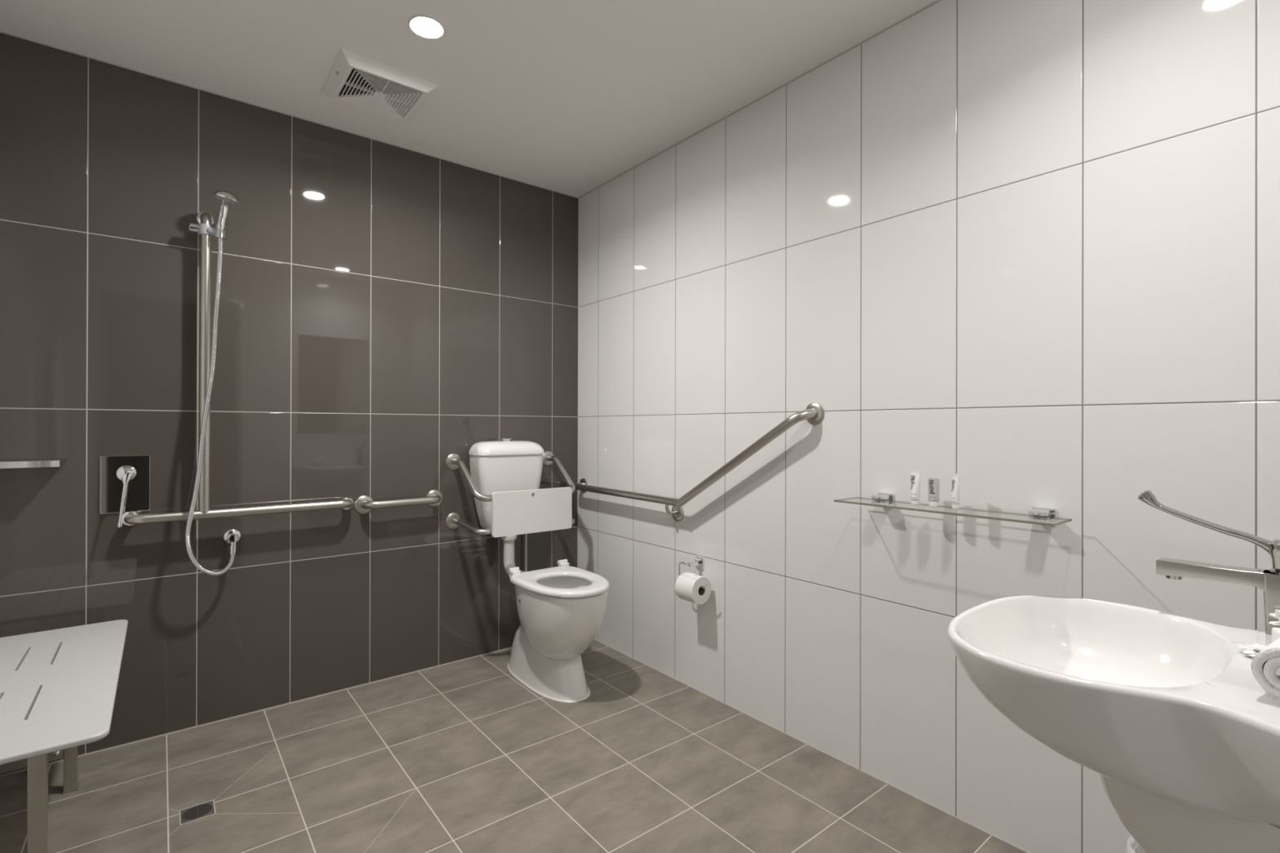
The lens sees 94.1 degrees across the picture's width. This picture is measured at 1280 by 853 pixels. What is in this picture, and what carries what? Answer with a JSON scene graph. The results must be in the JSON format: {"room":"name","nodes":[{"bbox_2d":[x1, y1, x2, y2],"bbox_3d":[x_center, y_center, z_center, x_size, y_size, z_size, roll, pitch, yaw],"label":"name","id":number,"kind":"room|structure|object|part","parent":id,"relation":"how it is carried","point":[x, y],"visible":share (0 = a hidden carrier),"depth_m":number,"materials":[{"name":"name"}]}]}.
{"room":"accessible bathroom","nodes":[
{"label":"accessible bathroom","id":0,"kind":"room"},
{"bbox_2d":[0,32,577,775],"bbox_3d":[-1.276,-0.069,2.571,2.520,2.472,0.100,0,0,-39],"label":"wall","id":1,"kind":"structure","parent":0,"point":[387,312],"depth_m":2.34,"materials":[{"name":"tile"}]},
{"bbox_2d":[0,458,63,468],"bbox_3d":[-1.991,0.119,1.867,0.255,0.022,0.099,0,0,-39],"label":"soap tray","id":2,"kind":"object","parent":1,"relation":"attached to","point":[58,463],"visible":1,"depth_m":1.87,"materials":[{"name":"silver metal"}]},
{"bbox_2d":[99,455,150,527],"bbox_3d":[-1.771,0.221,2.047,0.132,0.237,0.095,0,0,-39],"label":"shower mixer","id":3,"kind":"object","parent":1,"relation":"attached to","point":[124,481],"visible":1,"depth_m":2.07,"materials":[{"name":"silver metal"}]},
{"bbox_3d":[-1.754,0.249,2.033,0.042,0.183,0.051,0,0,-39],"label":"lever","id":4,"kind":"part","parent":3,"relation":"part of","materials":[{"name":"silver metal"}]},
{"bbox_2d":[223,529,240,555],"bbox_3d":[-1.540,0.439,2.253,0.054,0.090,0.065,0,0,-39],"label":"outlet","id":5,"kind":"object","parent":1,"relation":"attached to","point":[232,537],"visible":1,"depth_m":2.24,"materials":[{"name":"silver metal"}]},
{"bbox_3d":[-1.557,0.421,2.275,0.054,0.054,0.008,0,0,-39],"label":"plate","id":6,"kind":"part","parent":5,"relation":"part of","materials":[{"name":"silver metal"}]},
{"bbox_2d":[122,211,353,526],"bbox_3d":[-1.474,-0.224,2.259,0.753,1.156,0.137,0,0,-39],"label":"shower rail","id":7,"kind":"object","parent":1,"relation":"attached to","point":[129,518],"depth_m":2.16,"materials":[{"name":"metal"}]},
{"bbox_3d":[-1.608,-0.717,2.150,0.032,0.033,0.033,0,0,-39],"label":"knob","id":8,"kind":"part","parent":7,"relation":"part of","materials":[{"name":"silver metal"}]},
{"bbox_3d":[-1.569,-0.708,2.166,0.123,0.051,0.060,0,0,-11],"label":"shower slide bracket","id":9,"kind":"part","parent":7,"relation":"part of","materials":[{"name":"silver metal"}]},
{"bbox_2d":[213,190,239,230],"bbox_3d":[-1.498,-0.774,2.156,0.080,0.156,0.079,0,0,-39],"label":"shower","id":10,"kind":"object","parent":7,"relation":"attached to","point":[225,197],"visible":1,"depth_m":2.15,"materials":[{"name":"silver metal"}]},
{"bbox_2d":[185,237,235,576],"bbox_3d":[-1.542,-0.072,2.158,0.054,1.238,0.167,0,0,26],"label":"shower hose","id":11,"kind":"object","parent":10,"relation":"attached to","point":[211,375],"visible":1,"depth_m":2.13,"materials":[{"name":"silver metal"}]},
{"bbox_3d":[-1.514,-0.763,2.160,0.042,0.135,0.029,0,0,1],"label":"handle","id":12,"kind":"part","parent":10,"relation":"part of","materials":[{"name":"silver metal"}]},
{"bbox_2d":[0,647,511,777],"bbox_3d":[-1.247,1.115,2.527,2.317,0.004,0.004,0,0,-39],"label":"trim","id":13,"kind":"structure","parent":1,"relation":"attached to","point":[509,647],"depth_m":2.30,"materials":[{"name":"grey tile"}]},
{"bbox_2d":[0,31,577,198],"bbox_3d":[-1.242,-1.253,2.531,2.316,0.004,0.004,0,0,-39],"label":"trim","id":14,"kind":"structure","parent":1,"relation":"attached to","point":[2,32],"depth_m":2.31,"materials":[{"name":"white paint"}]},
{"bbox_2d":[354,489,443,514],"bbox_3d":[-1.048,0.335,2.638,0.385,0.085,0.079,0,0,-39],"label":"grab rail","id":15,"kind":"object","parent":1,"relation":"attached to","point":[363,504],"visible":1,"depth_m":2.59,"materials":[{"name":"metal"}]},
{"bbox_2d":[468,438,544,528],"bbox_3d":[-0.646,0.281,2.898,0.350,0.446,0.175,0,0,-39],"label":"toilet cistern","id":16,"kind":"object","parent":1,"relation":"attached to","point":[505,464],"visible":0.82,"depth_m":2.81,"materials":[{"name":"ceramic"}]},
{"bbox_3d":[-0.645,0.105,2.898,0.350,0.071,0.175,0,0,-39],"label":"lid","id":17,"kind":"part","parent":16,"relation":"part of","materials":[{"name":"ceramic"}]},
{"bbox_2d":[501,535,524,575],"bbox_3d":[-0.571,0.621,2.810,0.074,0.239,0.284,0,0,-39],"label":"pipe","id":18,"kind":"object","parent":16,"relation":"attached to","point":[508,541],"visible":0.56,"depth_m":2.87,"materials":[{"name":"plastic"}]},
{"bbox_2d":[445,450,575,537],"bbox_3d":[-0.589,0.310,2.862,0.585,0.364,0.306,0,0,-39],"label":"toilet backrest","id":19,"kind":"object","parent":1,"relation":"attached to","point":[513,513],"visible":0.98,"depth_m":2.75,"materials":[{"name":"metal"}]},
{"bbox_3d":[-0.593,0.243,2.867,0.537,0.181,0.285,0,0,-39],"label":"rail","id":20,"kind":"part","parent":19,"relation":"part of","materials":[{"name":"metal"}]},
{"bbox_3d":[-0.594,0.457,2.867,0.533,0.044,0.283,0,0,-39],"label":"rail","id":21,"kind":"part","parent":19,"relation":"part of","materials":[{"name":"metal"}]},
{"bbox_3d":[-0.492,0.392,2.755,0.410,0.200,0.012,0,0,-39],"label":"panel","id":22,"kind":"part","parent":19,"relation":"part of","materials":[{"name":"white plastic"}]},
{"bbox_2d":[524,533,527,572],"bbox_3d":[-0.582,0.767,3.036,0.026,0.535,0.026,0,0,-39],"label":"supply pipe","id":23,"kind":"object","parent":1,"relation":"attached to","point":[526,535],"visible":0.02,"depth_m":3.03,"materials":[{"name":"plastic"}]},
{"bbox_2d":[0,0,936,197],"bbox_3d":[0.105,-1.295,0.858,2.520,0.080,4.500,0,0,-39],"label":"ceiling","id":24,"kind":"structure","parent":0,"point":[568,97],"depth_m":2.00,"materials":[{"name":"white paint"}]},
{"bbox_2d":[320,48,439,120],"bbox_3d":[-0.965,-1.241,2.208,0.328,0.028,0.328,0,0,-39],"label":"ceiling vent","id":25,"kind":"object","parent":24,"relation":"in","point":[355,79],"visible":1,"depth_m":2.17,"materials":[{"name":"plastic"}]},
{"bbox_2d":[335,66,424,119],"bbox_3d":[-0.965,-1.234,2.208,0.248,0.014,0.248,0,0,-39],"label":"grille","id":26,"kind":"object","parent":25,"relation":"attached to","point":[364,87],"depth_m":2.20,"materials":[{"name":"plastic"}]},
{"bbox_2d":[408,14,444,38],"bbox_3d":[-0.669,-1.253,1.869,0.107,0.004,0.107,0,0,-39],"label":"recessed light","id":27,"kind":"object","parent":24,"relation":"in","point":[425,26],"visible":1,"depth_m":1.86,"materials":[{"name":"white plastic"}]},
{"bbox_2d":[0,640,1025,852],"bbox_3d":[0.099,1.177,0.853,2.520,0.120,4.500,0,0,-39],"label":"floor","id":28,"kind":"structure","parent":0,"point":[464,756],"depth_m":1.86,"materials":[{"name":"tile"}]},
{"bbox_2d":[0,619,128,852],"bbox_3d":[-1.600,0.864,1.485,0.460,0.500,0.963,0,0,-39],"label":"shower bench","id":29,"kind":"object","parent":28,"relation":"on","point":[73,708],"visible":1,"depth_m":1.45,"materials":[{"name":"plastic"}]},
{"bbox_3d":[-1.351,0.885,1.336,0.030,0.453,0.030,0,0,-39],"label":"leg","id":30,"kind":"part","parent":29,"relation":"part of","materials":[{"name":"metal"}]},
{"bbox_3d":[-1.745,0.885,1.827,0.030,0.453,0.030,0,0,-39],"label":"leg","id":31,"kind":"part","parent":29,"relation":"part of","materials":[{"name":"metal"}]},
{"bbox_2d":[179,800,215,826],"bbox_3d":[-1.278,1.114,1.720,0.082,0.002,0.082,0,0,-39],"label":"floor drain","id":32,"kind":"object","parent":28,"relation":"on","point":[197,812],"visible":1,"depth_m":1.72,"materials":[{"name":"metal"}]},
{"bbox_2d":[507,559,609,702],"bbox_3d":[-0.391,0.871,2.603,0.338,0.495,0.673,0,0,-39],"label":"toilet","id":33,"kind":"object","parent":28,"relation":"on","point":[561,609],"visible":1,"depth_m":2.44,"materials":[{"name":"ceramic"}]},
{"bbox_3d":[-0.321,0.655,2.516,0.338,0.024,0.451,0,0,-39],"label":"seat","id":34,"kind":"part","parent":33,"relation":"part of","materials":[{"name":"white plastic"}]},
{"bbox_3d":[-0.336,0.819,2.538,0.326,0.299,0.479,0,0,-39],"label":"bowl","id":35,"kind":"part","parent":33,"relation":"part of","materials":[{"name":"ceramic"}]},
{"bbox_2d":[1125,835,1145,852],"bbox_3d":[1.093,0.984,1.165,0.224,0.270,0.224,0,0,-39],"label":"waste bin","id":36,"kind":"object","parent":28,"relation":"on","point":[1132,846],"visible":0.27,"depth_m":1.24,"materials":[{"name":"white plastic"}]},
{"bbox_2d":[577,0,1279,852],"bbox_3d":[0.615,-0.066,2.149,0.100,2.472,2.925,0,0,-39],"label":"wall","id":37,"kind":"structure","parent":0,"point":[1027,251],"depth_m":1.72,"materials":[{"name":"white tile"}]},
{"bbox_2d":[675,572,711,604],"bbox_3d":[0.218,0.662,2.445,0.111,0.114,0.102,0,0,-39],"label":"toilet roll","id":38,"kind":"object","parent":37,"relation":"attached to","point":[688,584],"visible":0.99,"depth_m":2.41,"materials":[{"name":"paper"}]},
{"bbox_2d":[679,556,706,588],"bbox_3d":[0.243,0.603,2.466,0.078,0.101,0.161,0,0,-39],"label":"toilet roll holder","id":39,"kind":"object","parent":37,"relation":"attached to","point":[699,562],"visible":0.84,"depth_m":2.49,"materials":[{"name":"silver metal"}]},
{"bbox_3d":[0.229,0.574,2.494,0.066,0.044,0.046,0,0,-39],"label":"wall plate","id":40,"kind":"part","parent":39,"relation":"part of","materials":[{"name":"silver metal"}]},
{"bbox_2d":[573,402,824,521],"bbox_3d":[0.121,0.167,2.618,0.082,0.503,1.535,0,0,-39],"label":"grab rail","id":41,"kind":"object","parent":37,"relation":"attached to","point":[814,413],"visible":0.99,"depth_m":2.34,"materials":[{"name":"metal"}]},
{"bbox_2d":[577,0,940,198],"bbox_3d":[0.546,-1.250,2.158,0.004,0.004,2.825,0,0,-39],"label":"trim","id":42,"kind":"structure","parent":37,"relation":"attached to","point":[936,1],"depth_m":2.17,"materials":[{"name":"white paint"}]},
{"bbox_2d":[594,639,1028,852],"bbox_3d":[0.541,1.119,2.154,0.002,0.003,2.825,0,0,-39],"label":"trim","id":43,"kind":"structure","parent":37,"relation":"attached to","point":[594,639],"depth_m":1.97,"materials":[{"name":"grey tile"}]},
{"bbox_2d":[833,492,1071,526],"bbox_3d":[0.841,0.229,1.660,0.158,0.039,0.582,0,0,-39],"label":"glass shelf","id":44,"kind":"object","parent":37,"relation":"attached to","point":[1038,516],"visible":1,"depth_m":1.59,"materials":[{"name":"clear glass"}]},
{"bbox_2d":[909,470,921,505],"bbox_3d":[0.799,0.177,1.730,0.026,0.098,0.026,0,0,0],"label":"toiletry tube","id":45,"kind":"object","parent":44,"relation":"on","point":[915,476],"visible":1,"depth_m":1.72,"materials":[{"name":"plastic"}]},
{"bbox_2d":[928,477,939,506],"bbox_3d":[0.832,0.186,1.688,0.027,0.080,0.023,0,0,5],"label":"toiletry tube","id":46,"kind":"object","parent":44,"relation":"on","point":[933,482],"visible":1,"depth_m":1.68,"materials":[{"name":"plastic"}]},
{"bbox_2d":[951,473,959,509],"bbox_3d":[0.870,0.178,1.642,0.021,0.096,0.020,0,0,25],"label":"toiletry tube","id":47,"kind":"object","parent":44,"relation":"on","point":[955,477],"visible":1,"depth_m":1.64,"materials":[{"name":"plastic"}]},
{"bbox_3d":[0.556,-0.069,0.290,2.320,2.472,0.100,0,0,-39],"label":"wall","id":48,"kind":"structure","parent":0,"visible":0},
{"bbox_2d":[946,595,1279,852],"bbox_3d":[0.746,0.528,0.840,0.518,0.431,0.519,0,0,-39],"label":"basin","id":49,"kind":"object","parent":48,"relation":"attached to","point":[1181,737],"visible":1,"depth_m":0.75,"materials":[{"name":"ceramic"}]},
{"bbox_2d":[1137,490,1279,635],"bbox_3d":[0.925,0.211,0.953,0.042,0.204,0.201,0,0,-39],"label":"mixer","id":50,"kind":"object","parent":49,"relation":"on","point":[1267,580],"visible":1,"depth_m":0.93,"materials":[{"name":"silver metal"}]},
{"bbox_3d":[0.925,0.166,0.953,0.042,0.114,0.200,0,0,-39],"label":"lever","id":51,"kind":"part","parent":50,"relation":"part of","materials":[{"name":"silver metal"}]},
{"bbox_3d":[0.924,0.237,0.953,0.036,0.031,0.144,0,0,-39],"label":"spout","id":52,"kind":"part","parent":50,"relation":"part of","materials":[{"name":"silver metal"}]},
{"bbox_2d":[1237,643,1266,658],"bbox_3d":[0.856,0.306,0.813,0.068,0.012,0.057,0,0,-39],"label":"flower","id":53,"kind":"object","parent":49,"relation":"on","point":[1252,651],"visible":0.41,"depth_m":0.81,"materials":[{"name":"white plant"}]},
{"bbox_2d":[1250,637,1279,698],"bbox_3d":[0.764,0.279,0.687,0.111,0.065,0.065,0,0,-33],"label":"towel","id":54,"kind":"object","parent":49,"relation":"on","point":[1265,665],"visible":1,"depth_m":0.67,"materials":[{"name":"fabric"}]},
{"bbox_2d":[1271,627,1279,642],"bbox_3d":[0.911,0.300,0.823,0.040,0.025,0.060,0,0,31],"label":"packet","id":55,"kind":"object","parent":49,"relation":"on","point":[1275,631],"visible":0.77,"depth_m":0.85,"materials":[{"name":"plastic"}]},
{"bbox_2d":[1268,608,1279,625],"bbox_3d":[0.934,0.275,0.851,0.050,0.022,0.049,0,0,19],"label":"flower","id":56,"kind":"object","parent":55,"relation":"on","point":[1277,615],"visible":1,"depth_m":0.86,"materials":[{"name":"white plant"}]}
]}

